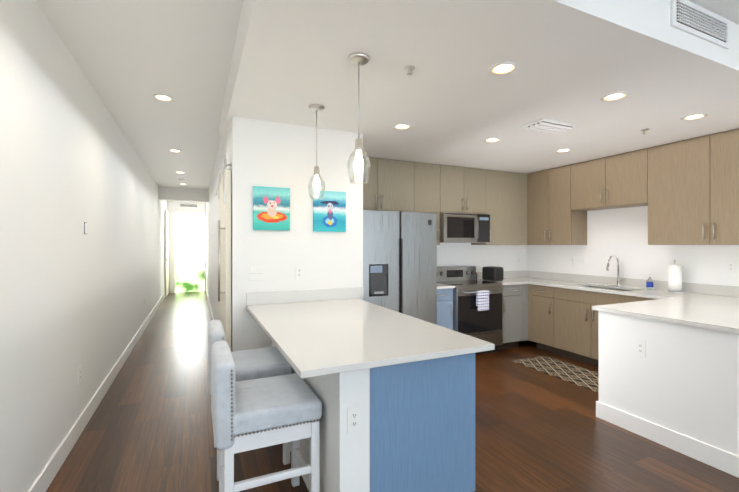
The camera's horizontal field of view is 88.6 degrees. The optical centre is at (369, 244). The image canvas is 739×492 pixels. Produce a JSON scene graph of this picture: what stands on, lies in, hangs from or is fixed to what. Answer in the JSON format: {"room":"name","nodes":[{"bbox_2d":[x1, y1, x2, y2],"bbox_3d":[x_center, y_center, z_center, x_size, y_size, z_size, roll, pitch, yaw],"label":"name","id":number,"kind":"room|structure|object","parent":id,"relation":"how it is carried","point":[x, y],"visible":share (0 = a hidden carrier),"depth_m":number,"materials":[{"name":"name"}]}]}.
{"room":"kitchen","nodes":[
{"label":"kitchen","id":0,"kind":"room"},
{"bbox_2d":[0,0,166,491],"bbox_3d":[-2.667,0.040,3.756,0.120,2.780,16.540,0,0,-25],"label":"wall","id":1,"kind":"structure","parent":0,"point":[72,297],"depth_m":2.42,"materials":[{"name":"white paint"}]},
{"bbox_2d":[78,366,80,383],"bbox_3d":[-2.188,0.980,2.859,0.009,0.120,0.070,0,0,-25],"label":"outlet","id":2,"kind":"object","parent":1,"relation":"attached to","point":[79,374],"visible":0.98,"depth_m":2.85,"materials":[{"name":"white plastic"}]},
{"bbox_2d":[82,222,86,234],"bbox_3d":[-2.235,-0.130,2.975,0.018,0.100,0.070,0,0,-25],"label":"light switch","id":3,"kind":"object","parent":1,"relation":"attached to","point":[84,228],"visible":1,"depth_m":2.95,"materials":[{"name":"white plastic"}]},
{"bbox_2d":[28,292,164,491],"bbox_3d":[-2.411,1.362,3.356,0.015,0.135,15.360,0,0,-25],"label":"baseboard","id":4,"kind":"structure","parent":1,"relation":"attached to","point":[46,476],"depth_m":2.87,"materials":[{"name":"white wood"}]},
{"bbox_2d":[165,210,169,296],"bbox_3d":[-5.737,0.226,10.787,0.106,2.388,0.900,0,0,-25],"label":"door leaf","id":5,"kind":"structure","parent":1,"relation":"in","point":[167,259],"depth_m":10.38,"materials":[{"name":"beige paint"}]},
{"bbox_2d":[159,187,208,202],"bbox_3d":[-4.487,-1.208,9.192,1.080,0.280,0.300,0,0,-25],"label":"ceiling beam","id":6,"kind":"structure","parent":0,"point":[183,194],"depth_m":9.07,"materials":[{"name":"white paint"}]},
{"bbox_2d":[167,201,205,292],"bbox_3d":[-5.529,0.043,11.475,1.080,2.780,0.120,0,0,-25],"label":"wall","id":7,"kind":"structure","parent":0,"point":[172,206],"depth_m":11.26,"materials":[{"name":"white paint"}]},
{"bbox_2d":[179,203,197,207],"bbox_3d":[-5.455,-1.188,11.435,0.520,0.120,0.014,0,0,-25],"label":"air vent","id":8,"kind":"object","parent":7,"relation":"in","point":[188,205],"visible":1,"depth_m":11.43,"materials":[{"name":"white"}]},
{"bbox_2d":[173,210,205,292],"bbox_3d":[-5.433,0.203,11.446,0.890,2.460,0.012,0,0,-25],"label":"door frame","id":9,"kind":"structure","parent":7,"relation":"attached to","point":[178,211],"depth_m":11.43,"materials":[{"name":"white wood"}]},
{"bbox_2d":[206,124,230,319],"bbox_3d":[-3.070,0.041,7.530,0.120,2.780,9.340,0,0,-25],"label":"wall","id":10,"kind":"structure","parent":0,"point":[212,212],"depth_m":6.35,"materials":[{"name":"white paint"}]},
{"bbox_2d":[206,288,213,319],"bbox_3d":[-2.933,1.364,7.451,0.333,0.135,9.355,0,0,-25],"label":"baseboard","id":11,"kind":"structure","parent":10,"relation":"attached to","point":[211,314],"depth_m":8.32,"materials":[{"name":"white"}]},
{"bbox_2d":[215,154,230,350],"bbox_3d":[-1.689,0.310,4.230,0.106,2.216,2.350,0,0,-25],"label":"barn door","id":12,"kind":"structure","parent":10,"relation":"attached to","point":[223,189],"depth_m":3.23,"materials":[{"name":"beige paint"}]},
{"bbox_2d":[231,116,362,351],"bbox_3d":[-0.625,0.180,3.446,1.180,2.500,0.120,0,0,-25],"label":"wall","id":13,"kind":"structure","parent":0,"point":[264,153],"depth_m":3.34,"materials":[{"name":"white paint"}]},
{"bbox_2d":[250,266,263,280],"bbox_3d":[-0.957,0.243,3.224,0.120,0.118,0.009,0,0,-25],"label":"light switch","id":14,"kind":"object","parent":13,"relation":"attached to","point":[256,272],"visible":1,"depth_m":3.22,"materials":[{"name":"white plastic"}]},
{"bbox_2d":[253,186,289,229],"bbox_3d":[-0.842,-0.312,3.265,0.310,0.370,0.025,0,0,-25],"label":"picture","id":15,"kind":"object","parent":13,"relation":"attached to","point":[271,208],"visible":0.93,"depth_m":3.25,"materials":[{"name":"paper"}]},
{"bbox_2d":[295,266,302,278],"bbox_3d":[-0.625,0.246,3.375,0.070,0.118,0.009,0,0,-25],"label":"outlet","id":16,"kind":"object","parent":13,"relation":"attached to","point":[298,272],"visible":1,"depth_m":3.37,"materials":[{"name":"white plastic"}]},
{"bbox_2d":[246,287,363,304],"bbox_3d":[-0.547,0.457,3.408,1.070,0.104,0.014,0,0,-25],"label":"backsplash","id":17,"kind":"structure","parent":13,"relation":"attached to","point":[262,298],"depth_m":3.38,"materials":[{"name":"white stone"}]},
{"bbox_2d":[313,190,345,231],"bbox_3d":[-0.366,-0.307,3.482,0.310,0.370,0.025,0,0,-25],"label":"picture","id":18,"kind":"object","parent":13,"relation":"attached to","point":[329,212],"visible":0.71,"depth_m":3.47,"materials":[{"name":"paper"}]},
{"bbox_2d":[272,342,369,491],"bbox_3d":[-0.422,0.987,2.533,0.150,0.885,1.710,0,0,-25],"label":"wall","id":19,"kind":"structure","parent":0,"point":[344,461],"depth_m":1.77,"materials":[{"name":"white paint"}]},
{"bbox_2d":[347,405,360,433],"bbox_3d":[-0.070,0.804,1.749,0.070,0.120,0.009,0,0,-25],"label":"outlet","id":20,"kind":"object","parent":19,"relation":"attached to","point":[353,418],"visible":1,"depth_m":1.75,"materials":[{"name":"white plastic"}]},
{"bbox_2d":[36,0,738,189],"bbox_3d":[-0.047,-1.400,4.952,5.880,0.100,16.540,0,0,-25],"label":"ceiling","id":21,"kind":"structure","parent":0,"point":[131,57],"depth_m":2.84,"materials":[{"name":"white paint"}]},
{"bbox_2d":[153,94,173,101],"bbox_3d":[-1.890,-1.347,3.474,0.172,0.006,0.172,0,0,-25],"label":"recessed light","id":22,"kind":"object","parent":21,"relation":"in","point":[163,97],"visible":1,"depth_m":3.47,"materials":[{"name":"white"}]},
{"bbox_2d":[169,149,181,151],"bbox_3d":[-2.782,-1.346,5.430,0.172,0.006,0.172,0,0,-25],"label":"recessed light","id":23,"kind":"object","parent":21,"relation":"in","point":[173,150],"visible":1,"depth_m":5.41,"materials":[{"name":"white"}]},
{"bbox_2d":[46,291,738,491],"bbox_3d":[-0.103,1.480,4.882,5.900,0.100,16.620,0,0,-25],"label":"floor","id":24,"kind":"structure","parent":0,"point":[149,427],"depth_m":2.80,"materials":[{"name":"brown wood"}]},
{"bbox_2d":[208,320,291,480],"bbox_3d":[-0.821,0.980,2.582,0.506,0.900,0.483,0,0,-25],"label":"stool","id":25,"kind":"object","parent":24,"relation":"on","point":[260,363],"visible":0.35,"depth_m":2.45,"materials":[{"name":"white paint"}]},
{"bbox_2d":[211,341,322,491],"bbox_3d":[-0.551,0.979,1.990,0.506,0.900,0.483,0,0,-25],"label":"stool","id":26,"kind":"object","parent":24,"relation":"on","point":[251,414],"visible":1,"depth_m":1.81,"materials":[{"name":"white paint"}]},
{"bbox_2d":[363,210,436,324],"bbox_3d":[0.169,0.530,4.514,0.950,1.800,0.836,0,0,-25],"label":"fridge","id":27,"kind":"object","parent":24,"relation":"on","point":[400,261],"visible":0.54,"depth_m":4.15,"materials":[{"name":"grey metal"}]},
{"bbox_2d":[370,353,474,491],"bbox_3d":[0.196,0.986,2.117,0.626,0.888,0.439,0,0,-25],"label":"base cabinet","id":28,"kind":"object","parent":24,"relation":"on","point":[422,425],"visible":0.35,"depth_m":1.89,"materials":[{"name":"blue wood"}]},
{"bbox_2d":[247,299,494,377],"bbox_3d":[-0.196,0.525,2.568,1.012,0.030,1.827,0,0,-25],"label":"countertop","id":29,"kind":"structure","parent":28,"relation":"on","point":[314,338],"depth_m":2.08,"materials":[{"name":"white stone"}]},
{"bbox_2d":[437,288,452,329],"bbox_3d":[0.743,0.986,4.953,0.410,0.888,0.607,0,0,-25],"label":"base cabinet","id":30,"kind":"object","parent":24,"relation":"on","point":[444,296],"depth_m":4.71,"materials":[{"name":"blue wood"}]},
{"bbox_2d":[437,283,454,288],"bbox_3d":[0.748,0.525,4.939,0.418,0.030,0.637,0,0,-25],"label":"countertop","id":31,"kind":"structure","parent":30,"relation":"on","point":[439,286],"depth_m":4.71,"materials":[{"name":"white stone"}]},
{"bbox_2d":[437,266,502,354],"bbox_3d":[1.312,0.868,5.128,0.756,1.125,0.706,0,0,-25],"label":"range","id":32,"kind":"object","parent":24,"relation":"on","point":[469,319],"visible":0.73,"depth_m":4.93,"materials":[{"name":"silver metal"}]},
{"bbox_2d":[476,290,488,310],"bbox_3d":[1.436,0.705,4.809,0.180,0.250,0.035,0,0,-25],"label":"hanging towel","id":33,"kind":"object","parent":32,"relation":"hanging from","point":[482,300],"visible":1,"depth_m":4.79,"materials":[{"name":"white fabric"}]},
{"bbox_2d":[497,284,524,349],"bbox_3d":[1.815,0.987,5.442,0.405,0.888,0.607,0,0,-25],"label":"base cabinet","id":34,"kind":"object","parent":24,"relation":"on","point":[513,331],"depth_m":5.19,"materials":[{"name":"grey wood"}]},
{"bbox_2d":[525,284,528,340],"bbox_3d":[2.325,0.987,5.675,0.717,0.888,0.607,0,0,-25],"label":"base cabinet","id":35,"kind":"object","parent":24,"relation":"on","point":[526,285],"depth_m":5.28,"materials":[{"name":"grey wood"}]},
{"bbox_2d":[477,277,528,284],"bbox_3d":[1.846,0.525,5.440,0.468,0.030,0.637,0,0,-25],"label":"countertop","id":36,"kind":"structure","parent":35,"relation":"on","point":[512,280],"depth_m":5.28,"materials":[{"name":"white stone"}]},
{"bbox_2d":[482,266,503,280],"bbox_3d":[1.770,0.410,5.426,0.180,0.200,0.285,0,0,-25],"label":"toaster","id":37,"kind":"object","parent":36,"relation":"on","point":[492,273],"visible":1,"depth_m":5.33,"materials":[{"name":"black plastic"}]},
{"bbox_2d":[517,277,738,300],"bbox_3d":[2.921,0.618,4.441,0.657,0.215,3.347,0,0,-25],"label":"countertop","id":38,"kind":"structure","parent":35,"relation":"on","point":[604,288],"depth_m":4.42,"materials":[{"name":"white stone"}]},
{"bbox_2d":[606,255,624,285],"bbox_3d":[3.010,0.316,4.635,0.254,0.386,0.108,0,0,-25],"label":"faucet","id":39,"kind":"object","parent":38,"relation":"on","point":[619,281],"visible":1,"depth_m":4.68,"materials":[{"name":"silver metal"}]},
{"bbox_2d":[646,274,652,289],"bbox_3d":[3.197,0.422,4.321,0.065,0.174,0.065,0,0,-25],"label":"soap bottle","id":40,"kind":"object","parent":38,"relation":"on","point":[649,283],"visible":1,"depth_m":4.30,"materials":[{"name":"blue"}]},
{"bbox_2d":[666,260,683,292],"bbox_3d":[3.287,0.338,4.076,0.156,0.343,0.156,0,0,-25],"label":"paper towel","id":41,"kind":"object","parent":38,"relation":"on","point":[674,278],"visible":1,"depth_m":4.03,"materials":[{"name":"white paper"}]},
{"bbox_2d":[513,356,597,391],"bbox_3d":[2.291,1.426,4.138,0.540,0.008,1.360,0,0,-25],"label":"rug","id":42,"kind":"object","parent":24,"relation":"on","point":[578,375],"visible":0.48,"depth_m":4.29,"materials":[{"name":"beige fabric"}]},
{"bbox_2d":[529,284,588,352],"bbox_3d":[2.583,0.987,5.229,0.617,0.888,0.417,0,0,-25],"label":"base cabinet","id":43,"kind":"object","parent":24,"relation":"on","point":[541,298],"depth_m":5.04,"materials":[{"name":"brown wood"}]},
{"bbox_2d":[553,300,616,366],"bbox_3d":[2.880,1.085,4.578,0.617,0.690,1.016,0,0,-25],"label":"base cabinet","id":44,"kind":"object","parent":24,"relation":"on","point":[560,321],"depth_m":4.62,"materials":[{"name":"brown wood"}]},
{"bbox_2d":[633,296,656,301],"bbox_3d":[3.171,0.986,3.941,0.617,0.888,0.384,0,0,-25],"label":"base cabinet","id":45,"kind":"object","parent":24,"relation":"on","point":[635,299],"depth_m":3.95,"materials":[{"name":"brown wood"}]},
{"bbox_2d":[219,0,738,173],"bbox_3d":[1.100,-1.210,3.689,4.600,0.280,3.450,0,0,-25],"label":"ceiling","id":46,"kind":"structure","parent":0,"point":[451,100],"depth_m":2.42,"materials":[{"name":"white paint"}]},
{"bbox_2d":[308,104,324,199],"bbox_3d":[-0.410,-0.713,2.940,0.134,0.715,0.134,0,0,-25],"label":"pendant light","id":47,"kind":"object","parent":46,"relation":"hanging from","point":[316,108],"visible":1,"depth_m":2.92,"materials":[{"name":"clear glass"}]},
{"bbox_2d":[347,53,369,183],"bbox_3d":[-0.061,-0.713,2.176,0.134,0.715,0.134,0,0,-25],"label":"pendant light","id":48,"kind":"object","parent":46,"relation":"hanging from","point":[358,59],"visible":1,"depth_m":2.16,"materials":[{"name":"clear glass"}]},
{"bbox_2d":[393,124,411,129],"bbox_3d":[0.297,-1.067,3.427,0.172,0.006,0.172,0,0,-25],"label":"recessed light","id":49,"kind":"object","parent":46,"relation":"in","point":[402,126],"visible":1,"depth_m":3.42,"materials":[{"name":"white"}]},
{"bbox_2d":[404,65,414,74],"bbox_3d":[0.243,-1.052,2.292,0.064,0.037,0.064,0,0,-25],"label":"sprinkler","id":50,"kind":"object","parent":46,"relation":"hanging from","point":[410,68],"visible":1,"depth_m":2.28,"materials":[{"name":"silver metal"}]},
{"bbox_2d":[484,138,500,142],"bbox_3d":[1.252,-1.067,3.863,0.172,0.006,0.172,0,0,-25],"label":"recessed light","id":51,"kind":"object","parent":46,"relation":"in","point":[489,140],"visible":1,"depth_m":3.87,"materials":[{"name":"white"}]},
{"bbox_2d":[488,62,517,74],"bbox_3d":[0.811,-1.067,2.299,0.172,0.006,0.172,0,0,-25],"label":"recessed light","id":52,"kind":"object","parent":46,"relation":"in","point":[503,68],"visible":1,"depth_m":2.30,"materials":[{"name":"white"}]},
{"bbox_2d":[519,118,579,133],"bbox_3d":[1.616,-1.055,3.402,0.460,0.030,0.260,0,0,-25],"label":"ceiling vent","id":53,"kind":"object","parent":46,"relation":"in","point":[545,125],"visible":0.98,"depth_m":3.36,"materials":[{"name":"white metal"}]},
{"bbox_2d":[555,149,571,152],"bbox_3d":[2.198,-1.067,4.295,0.172,0.006,0.172,0,0,-25],"label":"recessed light","id":54,"kind":"object","parent":46,"relation":"in","point":[562,150],"visible":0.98,"depth_m":4.29,"materials":[{"name":"white"}]},
{"bbox_2d":[600,92,628,101],"bbox_3d":[1.766,-1.067,2.735,0.172,0.006,0.172,0,0,-25],"label":"recessed light","id":55,"kind":"object","parent":46,"relation":"in","point":[615,96],"visible":1,"depth_m":2.73,"materials":[{"name":"white"}]},
{"bbox_2d":[681,113,707,120],"bbox_3d":[2.713,-1.067,3.166,0.172,0.006,0.172,0,0,-25],"label":"recessed light","id":56,"kind":"object","parent":46,"relation":"in","point":[694,116],"visible":1,"depth_m":3.16,"materials":[{"name":"white"}]},
{"bbox_2d":[670,0,728,48],"bbox_3d":[1.875,-1.254,2.136,0.580,0.170,0.020,0,0,-25],"label":"ceiling vent","id":57,"kind":"object","parent":46,"relation":"in","point":[691,18],"visible":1,"depth_m":2.12,"materials":[{"name":"white metal"}]},
{"bbox_2d":[437,243,525,271],"bbox_3d":[0.537,0.180,5.262,4.560,2.500,0.120,0,0,-25],"label":"wall","id":58,"kind":"structure","parent":0,"point":[479,257],"depth_m":5.72,"materials":[{"name":"white paint"}]},
{"bbox_2d":[363,156,414,211],"bbox_3d":[0.035,-0.734,4.784,1.031,0.667,0.327,0,0,-25],"label":"upper cabinet","id":59,"kind":"object","parent":58,"relation":"attached to","point":[390,186],"depth_m":4.70,"materials":[{"name":"brown wood"}]},
{"bbox_2d":[415,162,442,244],"bbox_3d":[0.686,-0.534,5.081,0.400,1.067,0.327,0,0,-25],"label":"upper cabinet","id":60,"kind":"object","parent":58,"relation":"attached to","point":[428,177],"depth_m":4.95,"materials":[{"name":"brown wood"}]},
{"bbox_2d":[443,165,486,213],"bbox_3d":[1.222,-0.748,5.325,0.779,0.637,0.327,0,0,-25],"label":"upper cabinet","id":61,"kind":"object","parent":58,"relation":"attached to","point":[464,188],"depth_m":5.18,"materials":[{"name":"brown wood"}]},
{"bbox_2d":[440,212,489,242],"bbox_3d":[1.250,-0.229,5.263,0.774,0.395,0.464,0,0,-25],"label":"microwave","id":62,"kind":"object","parent":61,"relation":"attached to","point":[463,228],"visible":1,"depth_m":5.08,"materials":[{"name":"silver metal"}]},
{"bbox_2d":[471,170,522,243],"bbox_3d":[1.868,-0.533,5.620,0.640,1.067,0.327,0,0,-25],"label":"upper cabinet","id":63,"kind":"object","parent":58,"relation":"attached to","point":[504,189],"depth_m":5.49,"materials":[{"name":"brown wood"}]},
{"bbox_2d":[477,270,525,278],"bbox_3d":[2.003,0.461,5.857,1.098,0.100,0.015,0,0,-25],"label":"trim","id":64,"kind":"structure","parent":58,"relation":"attached to","point":[507,274],"depth_m":5.95,"materials":[{"name":"white stone"}]},
{"bbox_2d":[526,206,738,286],"bbox_3d":[4.268,0.040,2.430,0.120,2.780,8.370,0,0,-25],"label":"wall","id":65,"kind":"structure","parent":0,"point":[621,234],"depth_m":4.64,"materials":[{"name":"white paint"}]},
{"bbox_2d":[523,165,586,244],"bbox_3d":[2.593,-0.533,5.557,0.328,1.067,1.043,0,0,-25],"label":"upper cabinet","id":66,"kind":"object","parent":65,"relation":"attached to","point":[548,218],"depth_m":5.28,"materials":[{"name":"brown wood"}]},
{"bbox_2d":[570,257,574,265],"bbox_3d":[2.867,0.231,5.347,0.009,0.120,0.070,0,0,-25],"label":"outlet","id":67,"kind":"object","parent":65,"relation":"attached to","point":[572,260],"visible":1,"depth_m":5.35,"materials":[{"name":"white plastic"}]},
{"bbox_2d":[571,148,646,211],"bbox_3d":[3.005,-0.764,4.655,0.328,0.607,0.941,0,0,-25],"label":"upper cabinet","id":68,"kind":"object","parent":65,"relation":"attached to","point":[619,180],"depth_m":4.54,"materials":[{"name":"brown wood"}]},
{"bbox_2d":[526,270,738,296],"bbox_3d":[3.215,0.460,4.576,0.015,0.100,3.350,0,0,-25],"label":"trim","id":69,"kind":"structure","parent":65,"relation":"attached to","point":[732,291],"depth_m":4.56,"materials":[{"name":"white stone"}]},
{"bbox_2d":[647,128,738,244],"bbox_3d":[3.431,-0.534,3.721,0.328,1.067,1.112,0,0,-25],"label":"upper cabinet","id":70,"kind":"object","parent":65,"relation":"attached to","point":[686,192],"depth_m":3.76,"materials":[{"name":"brown wood"}]},
{"bbox_2d":[726,261,735,272],"bbox_3d":[3.590,0.220,3.764,0.009,0.120,0.070,0,0,-25],"label":"outlet","id":71,"kind":"object","parent":65,"relation":"attached to","point":[730,266],"visible":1,"depth_m":3.76,"materials":[{"name":"white plastic"}]},
{"bbox_2d":[598,311,738,455],"bbox_3d":[2.903,0.987,3.115,1.795,0.885,0.890,0,0,-25],"label":"wall","id":72,"kind":"structure","parent":0,"point":[682,379],"depth_m":2.65,"materials":[{"name":"white paint"}]},
{"bbox_2d":[636,339,645,356],"bbox_3d":[2.035,0.775,2.846,0.009,0.120,0.070,0,0,-25],"label":"outlet","id":73,"kind":"object","parent":72,"relation":"attached to","point":[640,347],"visible":1,"depth_m":2.84,"materials":[{"name":"white plastic"}]},
{"bbox_2d":[592,297,738,332],"bbox_3d":[2.587,0.524,2.971,1.170,0.030,0.950,0,0,-25],"label":"countertop","id":74,"kind":"structure","parent":72,"relation":"on","point":[716,312],"depth_m":2.94,"materials":[{"name":"white stone"}]},
{"bbox_2d":[596,401,734,475],"bbox_3d":[2.079,1.365,2.745,0.018,0.130,0.870,0,0,-25],"label":"baseboard","id":75,"kind":"structure","parent":72,"relation":"attached to","point":[717,458],"depth_m":2.66,"materials":[{"name":"white wood"}]},
{"bbox_2d":[735,455,738,477],"bbox_3d":[3.084,1.365,2.701,1.810,0.130,0.015,0,0,-25],"label":"baseboard","id":76,"kind":"structure","parent":72,"relation":"attached to","point":[736,457],"depth_m":2.33,"materials":[{"name":"white wood"}]},
{"label":"outside","id":77,"kind":"structure","parent":0,"visible":0},
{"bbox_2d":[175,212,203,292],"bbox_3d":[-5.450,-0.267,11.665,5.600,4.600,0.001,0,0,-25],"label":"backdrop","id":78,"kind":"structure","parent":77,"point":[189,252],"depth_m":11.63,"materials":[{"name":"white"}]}
]}

